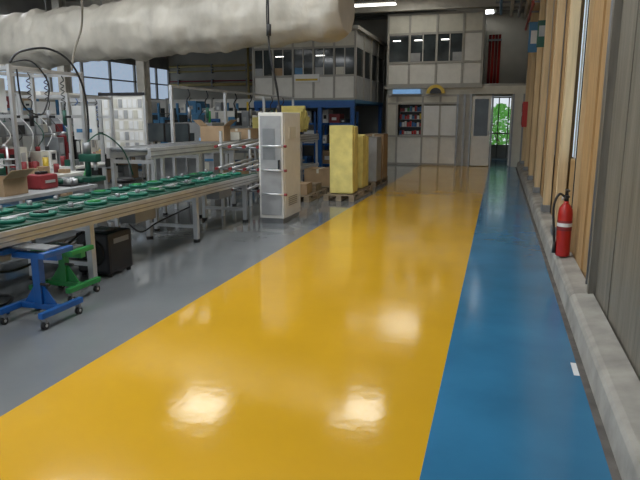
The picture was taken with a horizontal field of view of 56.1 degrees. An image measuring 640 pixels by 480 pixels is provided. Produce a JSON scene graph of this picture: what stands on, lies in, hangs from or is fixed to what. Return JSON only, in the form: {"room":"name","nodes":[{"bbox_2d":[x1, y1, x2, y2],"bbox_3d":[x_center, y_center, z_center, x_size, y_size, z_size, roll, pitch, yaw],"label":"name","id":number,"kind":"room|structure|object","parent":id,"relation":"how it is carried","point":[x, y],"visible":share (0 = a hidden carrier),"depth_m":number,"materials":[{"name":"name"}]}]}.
{"room":"factory floor","nodes":[
{"label":"factory floor","id":0,"kind":"room"},
{"bbox_2d":[0,0,168,141],"bbox_3d":[-10.631,-3.798,13.160,0.100,5.300,28.200,3,12,16],"label":"wall","id":1,"kind":"structure","parent":0,"point":[7,7],"depth_m":18.74,"materials":[{"name":"grey paint"}]},
{"bbox_2d":[0,61,169,98],"bbox_3d":[-9.413,-4.928,17.085,0.120,1.250,20.700,3,12,16],"label":"window","id":2,"kind":"structure","parent":1,"relation":"in","point":[98,76],"depth_m":22.13,"materials":[{"name":"clear glass"}]},
{"bbox_2d":[66,0,530,20],"bbox_3d":[-3.411,-6.001,10.546,14.950,0.140,28.200,3,12,16],"label":"ceiling","id":3,"kind":"structure","parent":0,"point":[505,10],"depth_m":21.76,"materials":[{"name":"paint"}]},
{"bbox_2d":[71,0,82,70],"bbox_3d":[-3.116,-3.746,7.539,0.300,3.123,0.183,3,12,16],"label":"cable loop","id":4,"kind":"object","parent":3,"relation":"hanging from","point":[81,25],"depth_m":7.84,"materials":[{"name":"grey rubber"}]},
{"bbox_2d":[66,0,121,6],"bbox_3d":[-1.405,-7.163,17.579,14.740,0.375,0.180,3,12,16],"label":"roof beam","id":5,"kind":"structure","parent":3,"relation":"attached to","point":[86,3],"depth_m":19.29,"materials":[{"name":"metal"}]},
{"bbox_2d":[0,0,354,70],"bbox_3d":[-4.810,-4.709,11.695,11.493,2.831,1.135,5,13,24],"label":"air duct","id":6,"kind":"object","parent":3,"relation":"hanging from","point":[138,30],"visible":0.97,"depth_m":10.55,"materials":[{"name":"grey fabric"}]},
{"bbox_2d":[266,0,281,111],"bbox_3d":[-0.679,-3.692,8.600,0.221,3.650,0.104,-4,12,-20],"label":"power cable","id":7,"kind":"object","parent":3,"relation":"hanging from","point":[268,26],"visible":0.97,"depth_m":8.75,"materials":[{"name":"black plastic"}]},
{"bbox_2d":[354,0,395,6],"bbox_3d":[1.446,-6.798,16.479,1.300,0.702,0.144,3,12,16],"label":"light","id":8,"kind":"object","parent":3,"relation":"attached to","point":[381,2],"visible":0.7,"depth_m":16.48,"materials":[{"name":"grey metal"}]},
{"bbox_2d":[354,0,531,13],"bbox_3d":[-0.686,-7.651,19.977,14.740,0.375,0.180,3,12,16],"label":"roof beam","id":9,"kind":"structure","parent":3,"relation":"attached to","point":[401,5],"depth_m":18.79,"materials":[{"name":"metal"}]},
{"bbox_2d":[456,7,495,13],"bbox_3d":[5.500,-8.022,21.077,1.320,0.075,0.920,3,12,16],"label":"ceiling light panel","id":10,"kind":"object","parent":3,"relation":"attached to","point":[492,10],"depth_m":20.68,"materials":[{"name":"white plastic"}]},
{"bbox_2d":[0,159,621,479],"bbox_3d":[-3.411,-0.730,11.618,14.950,0.102,28.200,3,12,16],"label":"floor","id":11,"kind":"structure","parent":0,"point":[416,327],"depth_m":4.03,"materials":[{"name":"paint"}]},
{"bbox_2d":[0,111,10,121],"bbox_3d":[-7.554,-2.087,13.151,1.200,1.950,0.935,3,12,16],"label":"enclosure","id":12,"kind":"object","parent":11,"relation":"on","point":[1,119],"visible":0.15,"depth_m":13.17,"materials":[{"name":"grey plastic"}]},
{"bbox_2d":[0,294,12,313],"bbox_3d":[-2.697,0.542,4.861,0.368,0.100,0.883,-1,12,-4],"label":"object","id":13,"kind":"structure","parent":11,"relation":"on","point":[1,295],"depth_m":5.16,"materials":[{"name":"black paint"}]},
{"bbox_2d":[2,93,18,121],"bbox_3d":[-6.169,-1.586,10.463,1.008,2.040,1.610,3,12,16],"label":"workstation","id":14,"kind":"object","parent":11,"relation":"on","point":[16,101],"visible":0.2,"depth_m":10.88,"materials":[{"name":"metal"}]},
{"bbox_2d":[6,96,59,142],"bbox_3d":[-7.629,-2.626,15.316,1.860,2.143,0.760,3,12,16],"label":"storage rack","id":15,"kind":"object","parent":11,"relation":"on","point":[27,103],"visible":0.06,"depth_m":14.87,"materials":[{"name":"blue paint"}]},
{"bbox_2d":[0,242,82,329],"bbox_3d":[-2.180,0.334,4.657,0.428,0.590,0.460,3,12,16],"label":"stand","id":16,"kind":"object","parent":11,"relation":"on","point":[39,298],"visible":1,"depth_m":4.61,"materials":[{"name":"paint"}]},
{"bbox_2d":[0,64,87,206],"bbox_3d":[-3.735,-1.102,7.704,0.858,2.190,1.310,3,12,16],"label":"workstation","id":17,"kind":"object","parent":11,"relation":"on","point":[22,139],"visible":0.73,"depth_m":7.72,"materials":[{"name":"metal"}]},
{"bbox_2d":[0,184,97,255],"bbox_3d":[-3.370,-0.005,5.849,0.600,0.780,3.100,3,12,16],"label":"bench","id":18,"kind":"object","parent":11,"relation":"on","point":[32,193],"visible":0.37,"depth_m":6.60,"materials":[{"name":"grey metal"}]},
{"bbox_2d":[0,147,16,175],"bbox_3d":[-3.335,-0.762,6.430,0.200,0.468,0.200,3,12,16],"label":"stand","id":19,"kind":"object","parent":18,"relation":"on","point":[8,161],"visible":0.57,"depth_m":6.39,"materials":[{"name":"grey metal"}]},
{"bbox_2d":[0,168,34,196],"bbox_3d":[-3.257,-0.594,6.121,0.548,0.261,0.360,2,12,10],"label":"cardboard box","id":20,"kind":"object","parent":18,"relation":"on","point":[15,182],"visible":1,"depth_m":6.06,"materials":[{"name":"brown cardboard"}]},
{"bbox_2d":[27,171,57,189],"bbox_3d":[-3.098,-0.669,6.675,0.250,0.188,0.260,3,12,16],"label":"tool case","id":21,"kind":"object","parent":18,"relation":"on","point":[41,180],"visible":0.9,"depth_m":6.58,"materials":[{"name":"red plastic"}]},
{"bbox_2d":[58,177,87,186],"bbox_3d":[-2.965,-0.684,7.026,0.350,0.078,0.300,3,12,16],"label":"motor","id":22,"kind":"object","parent":18,"relation":"on","point":[71,181],"visible":0.81,"depth_m":6.97,"materials":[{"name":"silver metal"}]},
{"bbox_2d":[9,47,89,175],"bbox_3d":[-3.308,-1.180,7.580,0.078,2.394,1.259,4,12,18],"label":"loop","id":23,"kind":"object","parent":11,"relation":"on","point":[32,48],"visible":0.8,"depth_m":7.33,"materials":[{"name":"black plastic"}]},
{"bbox_2d":[38,118,75,170],"bbox_3d":[-5.272,-1.845,12.800,1.060,1.615,0.660,3,12,16],"label":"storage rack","id":24,"kind":"object","parent":11,"relation":"on","point":[55,120],"visible":0.02,"depth_m":12.52,"materials":[{"name":"metal"}]},
{"bbox_2d":[51,0,72,114],"bbox_3d":[-7.417,-4.639,17.450,0.240,5.240,0.300,3,12,16],"label":"column","id":25,"kind":"structure","parent":11,"relation":"on","point":[67,83],"depth_m":17.34,"materials":[{"name":"paint"}]},
{"bbox_2d":[29,242,100,300],"bbox_3d":[-2.260,0.268,5.306,0.428,0.460,0.420,3,12,16],"label":"stand","id":26,"kind":"object","parent":11,"relation":"on","point":[64,276],"visible":0.73,"depth_m":5.28,"materials":[{"name":"paint"}]},
{"bbox_2d":[17,91,118,195],"bbox_3d":[-3.917,-1.333,9.467,0.908,1.940,1.110,3,12,16],"label":"workstation","id":27,"kind":"object","parent":11,"relation":"on","point":[64,150],"visible":0.54,"depth_m":9.21,"materials":[{"name":"metal"}]},
{"bbox_2d":[72,105,107,224],"bbox_3d":[-3.309,-1.059,8.595,0.380,1.750,0.300,3,12,16],"label":"board","id":28,"kind":"object","parent":11,"relation":"on","point":[78,133],"visible":0.39,"depth_m":8.45,"materials":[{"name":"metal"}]},
{"bbox_2d":[73,133,133,226],"bbox_3d":[-2.770,-0.686,7.716,0.317,1.370,0.838,5,12,22],"label":"press","id":29,"kind":"object","parent":11,"relation":"on","point":[86,156],"visible":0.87,"depth_m":7.38,"materials":[{"name":"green metal"}]},
{"bbox_2d":[58,100,149,185],"bbox_3d":[-4.214,-1.838,11.953,0.908,1.940,1.610,3,12,16],"label":"workstation","id":30,"kind":"object","parent":11,"relation":"on","point":[96,145],"visible":0.1,"depth_m":11.57,"materials":[{"name":"metal"}]},
{"bbox_2d":[62,103,145,178],"bbox_3d":[-5.284,-2.420,14.814,1.008,1.940,1.810,3,12,16],"label":"workstation","id":31,"kind":"object","parent":11,"relation":"on","point":[89,104],"visible":0.02,"depth_m":14.93,"materials":[{"name":"metal"}]},
{"bbox_2d":[76,226,132,276],"bbox_3d":[-2.192,0.106,6.117,0.385,0.455,0.415,3,12,16],"label":"equipment box","id":32,"kind":"object","parent":11,"relation":"on","point":[113,245],"visible":0.74,"depth_m":5.97,"materials":[{"name":"plastic"}]},
{"bbox_2d":[105,154,135,185],"bbox_3d":[-3.084,-0.855,9.473,0.524,1.000,0.549,3,12,16],"label":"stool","id":33,"kind":"object","parent":11,"relation":"on","point":[123,180],"visible":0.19,"depth_m":9.35,"materials":[{"name":"black plastic"}]},
{"bbox_2d":[98,92,150,188],"bbox_3d":[-3.348,-1.527,10.320,0.910,1.980,0.600,3,12,16],"label":"board","id":34,"kind":"object","parent":11,"relation":"on","point":[130,108],"visible":0.68,"depth_m":10.19,"materials":[{"name":"metal"}]},
{"bbox_2d":[0,169,258,285],"bbox_3d":[-2.330,-0.079,6.187,0.912,0.790,6.750,3,12,16],"label":"conveyor","id":35,"kind":"object","parent":11,"relation":"on","point":[135,203],"visible":0.94,"depth_m":6.14,"materials":[{"name":"metal"}]},
{"bbox_2d":[136,60,153,172],"bbox_3d":[-4.923,-4.493,16.731,0.240,5.240,0.300,3,12,16],"label":"column","id":36,"kind":"structure","parent":11,"relation":"on","point":[142,67],"depth_m":16.78,"materials":[{"name":"paint"}]},
{"bbox_2d":[131,101,169,165],"bbox_3d":[-5.784,-3.415,19.389,1.860,2.067,0.760,3,12,16],"label":"storage rack","id":37,"kind":"object","parent":11,"relation":"on","point":[156,110],"visible":0.03,"depth_m":19.00,"materials":[{"name":"metal"}]},
{"bbox_2d":[152,109,177,143],"bbox_3d":[-3.800,-2.351,14.915,0.600,1.765,0.520,3,12,16],"label":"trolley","id":38,"kind":"object","parent":11,"relation":"on","point":[162,119],"visible":0.16,"depth_m":14.71,"materials":[{"name":"metal"}]},
{"bbox_2d":[128,153,204,183],"bbox_3d":[-3.021,-1.314,11.860,1.300,0.950,0.700,3,12,16],"label":"desk","id":39,"kind":"object","parent":11,"relation":"on","point":[185,166],"visible":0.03,"depth_m":12.11,"materials":[{"name":"grey metal"}]},
{"bbox_2d":[147,123,164,143],"bbox_3d":[-3.246,-2.050,11.832,0.480,0.500,0.180,5,12,22],"label":"computer monitor","id":40,"kind":"object","parent":39,"relation":"on","point":[156,131],"visible":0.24,"depth_m":11.77,"materials":[{"name":"black plastic"}]},
{"bbox_2d":[165,123,189,141],"bbox_3d":[-2.747,-2.000,11.586,0.480,0.500,0.180,1,12,5],"label":"computer monitor","id":41,"kind":"object","parent":39,"relation":"on","point":[182,130],"visible":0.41,"depth_m":11.54,"materials":[{"name":"black plastic"}]},
{"bbox_2d":[184,109,205,121],"bbox_3d":[-2.964,-2.281,14.572,0.600,1.765,0.520,3,12,16],"label":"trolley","id":42,"kind":"object","parent":11,"relation":"on","point":[194,117],"visible":0.13,"depth_m":14.32,"materials":[{"name":"metal"}]},
{"bbox_2d":[168,111,228,172],"bbox_3d":[-2.724,-2.024,13.470,1.100,1.700,0.835,3,12,16],"label":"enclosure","id":43,"kind":"object","parent":11,"relation":"on","point":[212,160],"visible":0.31,"depth_m":13.03,"materials":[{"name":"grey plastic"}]},
{"bbox_2d":[151,98,261,122],"bbox_3d":[-4.235,-3.954,21.580,4.560,2.250,0.160,3,12,16],"label":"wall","id":44,"kind":"structure","parent":11,"relation":"on","point":[242,103],"depth_m":21.38,"materials":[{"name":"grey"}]},
{"bbox_2d":[176,101,238,122],"bbox_3d":[-3.501,-3.302,18.833,1.760,2.067,0.760,3,12,16],"label":"machine","id":45,"kind":"object","parent":11,"relation":"on","point":[197,107],"visible":0.2,"depth_m":18.48,"materials":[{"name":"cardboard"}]},
{"bbox_2d":[106,134,318,230],"bbox_3d":[-1.493,-1.458,12.067,0.718,1.150,8.006,3,12,16],"label":"workbench","id":46,"kind":"object","parent":11,"relation":"on","point":[187,149],"visible":0.43,"depth_m":9.21,"materials":[{"name":"metal"}]},
{"bbox_2d":[193,120,235,140],"bbox_3d":[-1.861,-1.954,10.691,0.677,0.372,0.420,2,12,8],"label":"cardboard box","id":47,"kind":"object","parent":46,"relation":"on","point":[208,133],"visible":0.96,"depth_m":10.51,"materials":[{"name":"brown cardboard"}]},
{"bbox_2d":[219,168,248,173],"bbox_3d":[-1.635,-1.271,11.613,0.450,0.201,0.502,3,12,16],"label":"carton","id":48,"kind":"object","parent":46,"relation":"on","point":[225,171],"visible":0.14,"depth_m":11.42,"materials":[{"name":"cardboard"}]},
{"bbox_2d":[230,132,240,139],"bbox_3d":[-1.672,-1.954,11.273,0.350,0.141,0.302,0,11,-1],"label":"cardboard box","id":49,"kind":"object","parent":46,"relation":"on","point":[234,135],"visible":0.5,"depth_m":11.13,"materials":[{"name":"white cardboard"}]},
{"bbox_2d":[230,128,258,138],"bbox_3d":[-1.522,-2.100,11.836,0.500,0.201,0.602,3,12,16],"label":"cardboard box","id":50,"kind":"object","parent":46,"relation":"on","point":[244,131],"visible":0.42,"depth_m":11.59,"materials":[{"name":"brown cardboard"}]},
{"bbox_2d":[252,117,257,127],"bbox_3d":[-1.111,-2.505,13.226,0.564,0.444,0.694,3,12,16],"label":"foam","id":51,"kind":"object","parent":46,"relation":"on","point":[254,119],"visible":0.09,"depth_m":12.94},
{"bbox_2d":[276,106,309,131],"bbox_3d":[-0.682,-2.937,14.575,0.710,0.636,0.882,3,12,16],"label":"foam","id":52,"kind":"object","parent":46,"relation":"on","point":[304,119],"visible":0.52,"depth_m":14.38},
{"bbox_2d":[169,85,293,208],"bbox_3d":[-1.604,-2.169,13.203,0.084,2.090,6.350,3,12,16],"label":"rail","id":53,"kind":"object","parent":11,"relation":"on","point":[171,101],"visible":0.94,"depth_m":11.29,"materials":[{"name":"metal"}]},
{"bbox_2d":[205,111,258,168],"bbox_3d":[-2.098,-2.458,15.553,1.560,1.720,0.660,3,12,16],"label":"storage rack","id":54,"kind":"object","parent":11,"relation":"on","point":[244,120],"visible":0.32,"depth_m":15.18,"materials":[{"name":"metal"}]},
{"bbox_2d":[211,102,261,163],"bbox_3d":[-2.431,-3.005,17.543,1.300,2.000,0.835,3,12,16],"label":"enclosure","id":55,"kind":"object","parent":11,"relation":"on","point":[238,156],"visible":0.17,"depth_m":17.18,"materials":[{"name":"grey metal"}]},
{"bbox_2d":[214,130,259,215],"bbox_3d":[-1.079,-1.131,9.954,0.748,1.350,1.462,3,12,16],"label":"rack","id":56,"kind":"object","parent":11,"relation":"on","point":[231,145],"visible":0.56,"depth_m":9.56,"materials":[{"name":"metal"}]},
{"bbox_2d":[258,112,300,223],"bbox_3d":[-0.582,-1.110,9.149,0.460,1.630,0.900,3,12,16],"label":"tall cabinet","id":57,"kind":"object","parent":11,"relation":"on","point":[279,132],"visible":1,"depth_m":8.88,"materials":[{"name":"grey metal"}]},
{"bbox_2d":[302,109,317,162],"bbox_3d":[-0.823,-3.335,19.619,1.660,1.818,0.760,3,12,16],"label":"storage rack","id":58,"kind":"object","parent":11,"relation":"on","point":[312,114],"visible":0.2,"depth_m":19.15,"materials":[{"name":"blue metal"}]},
{"bbox_2d":[300,188,327,201],"bbox_3d":[-0.410,-0.910,11.957,0.800,0.120,1.300,3,12,16],"label":"wooden pallet","id":59,"kind":"object","parent":11,"relation":"on","point":[307,198],"visible":0.37,"depth_m":11.79,"materials":[{"name":"brown wood"}]},
{"bbox_2d":[300,181,311,194],"bbox_3d":[-0.495,-1.012,11.643,0.600,0.201,0.502,2,12,10],"label":"cardboard box","id":60,"kind":"object","parent":59,"relation":"on","point":[305,187],"visible":0.35,"depth_m":11.38,"materials":[{"name":"brown cardboard"}]},
{"bbox_2d":[312,182,320,190],"bbox_3d":[-0.292,-1.085,12.152,0.550,0.141,0.402,3,12,16],"label":"cardboard box","id":61,"kind":"object","parent":59,"relation":"on","point":[316,186],"visible":0.37,"depth_m":12.01,"materials":[{"name":"brown cardboard"}]},
{"bbox_2d":[252,25,386,166],"bbox_3d":[0.128,-4.740,20.553,3.450,4.200,4.730,3,12,16],"label":"mezzanine office","id":62,"kind":"object","parent":11,"relation":"on","point":[351,69],"visible":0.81,"depth_m":18.43,"materials":[{"name":"blue paint"}]},
{"bbox_2d":[294,74,318,81],"bbox_3d":[-0.405,-4.913,18.218,0.800,0.230,0.035,3,12,16],"label":"notice sign","id":63,"kind":"object","parent":62,"relation":"attached to","point":[297,77],"visible":1,"depth_m":18.20,"materials":[{"name":"white paper"}]},
{"bbox_2d":[323,110,357,165],"bbox_3d":[0.592,-3.245,19.212,1.110,1.806,0.760,3,12,16],"label":"storage rack","id":64,"kind":"object","parent":11,"relation":"on","point":[329,118],"visible":0.42,"depth_m":18.97,"materials":[{"name":"metal"}]},
{"bbox_2d":[323,185,371,201],"bbox_3d":[0.599,-0.966,12.228,0.600,0.120,1.750,3,12,16],"label":"wooden pallet","id":65,"kind":"object","parent":11,"relation":"on","point":[360,192],"visible":0.58,"depth_m":11.64,"materials":[{"name":"brown wood"}]},
{"bbox_2d":[329,125,357,193],"bbox_3d":[0.464,-1.569,11.614,0.488,1.292,0.494,3,12,16],"label":"foam","id":66,"kind":"object","parent":65,"relation":"on","point":[343,138],"visible":1,"depth_m":11.39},
{"bbox_2d":[358,134,368,187],"bbox_3d":[0.753,-1.661,12.572,0.439,1.090,0.544,3,12,16],"label":"foam","id":67,"kind":"object","parent":65,"relation":"on","point":[363,140],"visible":0.49,"depth_m":12.36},
{"bbox_2d":[368,176,387,186],"bbox_3d":[1.189,-1.429,14.510,0.620,0.120,1.600,3,12,16],"label":"wooden pallet","id":68,"kind":"object","parent":11,"relation":"on","point":[373,183],"visible":0.32,"depth_m":14.30,"materials":[{"name":"brown wood"}]},
{"bbox_2d":[368,136,381,180],"bbox_3d":[1.105,-1.902,14.013,0.550,1.001,0.552,3,12,16],"label":"carton","id":69,"kind":"object","parent":68,"relation":"on","point":[374,162],"visible":0.45,"depth_m":13.74,"materials":[{"name":"cardboard"}]},
{"bbox_2d":[366,134,387,177],"bbox_3d":[1.355,-2.068,14.702,0.500,1.051,0.602,3,12,16],"label":"cardboard box","id":70,"kind":"object","parent":68,"relation":"on","point":[384,142],"visible":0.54,"depth_m":14.45,"materials":[{"name":"brown cardboard"}]},
{"bbox_2d":[384,10,525,166],"bbox_3d":[4.820,-5.178,21.050,4.530,4.860,3.720,3,12,16],"label":"two-storey office","id":71,"kind":"object","parent":11,"relation":"on","point":[447,50],"visible":0.96,"depth_m":19.51,"materials":[{"name":"white paint"}]},
{"bbox_2d":[392,89,420,94],"bbox_3d":[2.849,-4.873,19.752,0.960,0.160,0.110,3,12,16],"label":"illuminated sign","id":72,"kind":"object","parent":71,"relation":"attached to","point":[401,91],"visible":1,"depth_m":19.71,"materials":[{"name":"blue plastic"}]},
{"bbox_2d":[426,85,444,93],"bbox_3d":[3.744,-4.886,19.417,0.600,0.280,0.050,3,12,16],"label":"sign","id":73,"kind":"object","parent":71,"relation":"attached to","point":[433,89],"visible":1,"depth_m":19.41,"materials":[{"name":"yellow plastic"}]},
{"bbox_2d":[469,96,491,165],"bbox_3d":[5.195,-3.527,19.432,0.590,2.230,0.102,3,12,16],"label":"door","id":74,"kind":"structure","parent":71,"relation":"attached to","point":[481,105],"depth_m":19.44,"materials":[{"name":"grey metal"}]},
{"bbox_2d":[486,34,501,83],"bbox_3d":[5.692,-5.894,19.643,0.500,1.575,0.300,3,12,16],"label":"bundle","id":75,"kind":"object","parent":71,"relation":"attached to","point":[495,40],"visible":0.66,"depth_m":19.61,"materials":[{"name":"paint"}]},
{"bbox_2d":[507,96,512,165],"bbox_3d":[6.200,-3.555,19.568,0.050,2.230,0.650,3,12,16],"label":"door","id":76,"kind":"structure","parent":71,"relation":"attached to","point":[511,96],"depth_m":19.32,"materials":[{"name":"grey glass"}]},
{"bbox_3d":[0.089,-1.213,13.448,0.800,0.120,1.300,3,12,16],"label":"wooden pallet","id":77,"kind":"object","parent":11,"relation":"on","visible":0},
{"bbox_2d":[304,167,329,185],"bbox_3d":[0.032,-1.408,13.212,0.600,0.351,0.602,3,12,16],"label":"cardboard box","id":78,"kind":"object","parent":77,"relation":"on","point":[312,174],"visible":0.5,"depth_m":12.93,"materials":[{"name":"brown cardboard"}]},
{"bbox_2d":[168,13,529,133],"bbox_3d":[0.587,-6.084,24.407,14.950,5.300,0.150,3,12,16],"label":"wall","id":79,"kind":"structure","parent":0,"point":[514,43],"depth_m":23.62,"materials":[{"name":"grey paint"}]},
{"bbox_2d":[169,47,274,111],"bbox_3d":[-3.517,-6.091,25.445,6.300,4.900,0.210,3,12,16],"label":"pipes","id":80,"kind":"object","parent":79,"relation":"attached to","point":[248,83],"visible":0.56,"depth_m":25.46,"materials":[{"name":"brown metal"}]},
{"bbox_2d":[488,97,510,158],"bbox_3d":[6.898,-4.259,22.858,1.100,2.340,0.060,3,12,16],"label":"door","id":81,"kind":"structure","parent":79,"relation":"in","point":[497,151],"depth_m":22.98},
{"bbox_2d":[526,0,639,380],"bbox_3d":[3.659,-2.961,9.043,0.210,5.300,28.200,3,12,16],"label":"wall","id":82,"kind":"structure","parent":0,"point":[614,262],"depth_m":4.39,"materials":[{"name":"beige wood"}]},
{"bbox_2d":[496,0,539,30],"bbox_3d":[4.630,-5.844,14.016,1.079,0.730,9.200,3,12,16],"label":"pipes","id":83,"kind":"object","parent":82,"relation":"attached to","point":[528,2],"visible":0.92,"depth_m":16.68,"materials":[{"name":"metal"}]},
{"bbox_2d":[521,102,527,126],"bbox_3d":[5.854,-3.586,17.139,0.202,0.700,0.500,3,12,16],"label":"upper cabinet","id":84,"kind":"object","parent":82,"relation":"attached to","point":[525,104],"visible":0.65,"depth_m":16.92,"materials":[{"name":"red metal"}]},
{"bbox_2d":[520,3,534,163],"bbox_3d":[6.089,-4.574,17.601,0.119,4.648,0.320,3,12,16],"label":"pilaster","id":85,"kind":"object","parent":82,"relation":"attached to","point":[532,14],"visible":0.44,"depth_m":17.51,"materials":[{"name":"brown wood"}]},
{"bbox_2d":[523,3,538,169],"bbox_3d":[5.440,-4.135,15.439,0.119,4.648,0.320,3,12,16],"label":"pilaster","id":86,"kind":"object","parent":82,"relation":"attached to","point":[533,55],"visible":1,"depth_m":15.43,"materials":[{"name":"brown wood"}]},
{"bbox_2d":[528,22,537,52],"bbox_3d":[5.125,-4.865,14.396,0.229,0.700,0.040,3,12,16],"label":"wall sign","id":87,"kind":"object","parent":82,"relation":"attached to","point":[532,40],"visible":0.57,"depth_m":14.38,"materials":[{"name":"blue paint"}]},
{"bbox_2d":[527,0,545,179],"bbox_3d":[4.707,-3.638,12.995,0.119,4.648,0.320,3,12,16],"label":"pilaster","id":88,"kind":"object","parent":82,"relation":"attached to","point":[542,2],"visible":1,"depth_m":13.00,"materials":[{"name":"brown wood"}]},
{"bbox_2d":[536,20,545,46],"bbox_3d":[4.303,-3.997,11.628,0.179,0.500,0.040,3,12,16],"label":"wall sign","id":89,"kind":"object","parent":82,"relation":"attached to","point":[541,23],"visible":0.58,"depth_m":11.62,"materials":[{"name":"green plastic"}]},
{"bbox_2d":[532,0,553,192],"bbox_3d":[4.030,-3.179,10.738,0.119,4.648,0.320,3,12,16],"label":"pilaster","id":90,"kind":"object","parent":82,"relation":"attached to","point":[549,12],"visible":1,"depth_m":10.73,"materials":[{"name":"brown wood"}]},
{"bbox_2d":[543,4,553,147],"bbox_3d":[4.179,-3.284,10.885,0.043,3.160,0.480,3,12,16],"label":"window","id":91,"kind":"structure","parent":82,"relation":"in","point":[553,4],"depth_m":10.84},
{"bbox_2d":[541,0,565,211],"bbox_3d":[3.353,-2.720,8.482,0.119,4.648,0.320,3,12,16],"label":"pilaster","id":92,"kind":"object","parent":82,"relation":"attached to","point":[561,4],"visible":1,"depth_m":8.52,"materials":[{"name":"brown wood"}]},
{"bbox_2d":[554,0,566,153],"bbox_3d":[3.517,-2.835,8.675,0.043,3.160,0.580,3,12,16],"label":"window","id":93,"kind":"structure","parent":82,"relation":"in","point":[566,0],"depth_m":8.59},
{"bbox_2d":[550,0,581,234],"bbox_3d":[2.823,-2.361,6.714,0.119,4.648,0.320,3,12,16],"label":"pilaster","id":94,"kind":"object","parent":82,"relation":"attached to","point":[575,5],"visible":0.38,"depth_m":6.75,"materials":[{"name":"brown wood"}]},
{"bbox_2d":[517,162,639,479],"bbox_3d":[2.967,-0.102,7.782,0.179,0.200,24.345,3,12,16],"label":"concrete curb","id":95,"kind":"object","parent":82,"relation":"attached to","point":[614,384],"depth_m":3.59,"materials":[{"name":"concrete"}]},
{"bbox_2d":[551,189,572,256],"bbox_3d":[2.405,-0.170,5.936,0.172,0.667,0.166,-9,15,-39],"label":"fire extinguisher","id":96,"kind":"object","parent":95,"relation":"on","point":[561,247],"visible":1,"depth_m":5.90,"materials":[{"name":"red paint"}]},
{"bbox_2d":[572,0,588,157],"bbox_3d":[2.758,-2.370,6.136,0.043,3.060,0.760,3,12,16],"label":"window","id":97,"kind":"structure","parent":82,"relation":"in","point":[586,1],"depth_m":6.45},
{"bbox_2d":[571,0,612,283],"bbox_3d":[2.398,-2.042,5.123,0.039,4.640,1.394,3,12,16],"label":"conduit","id":98,"kind":"object","parent":82,"relation":"attached to","point":[611,6],"visible":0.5,"depth_m":4.80,"materials":[{"name":"grey metal"}]},
{"label":"outside","id":99,"kind":"structure","parent":0,"visible":0},
{"bbox_3d":[9.196,-3.937,27.499,10.000,0.100,9.600,3,12,16],"label":"ground","id":100,"kind":"structure","parent":99,"visible":0},
{"bbox_2d":[489,103,510,144],"bbox_3d":[7.513,-4.615,25.082,2.136,2.195,2.023,3,12,16],"label":"shrub","id":101,"kind":"object","parent":100,"relation":"on","point":[503,113],"visible":0.41,"depth_m":24.79,"materials":[{"name":"green plant"}]}
]}

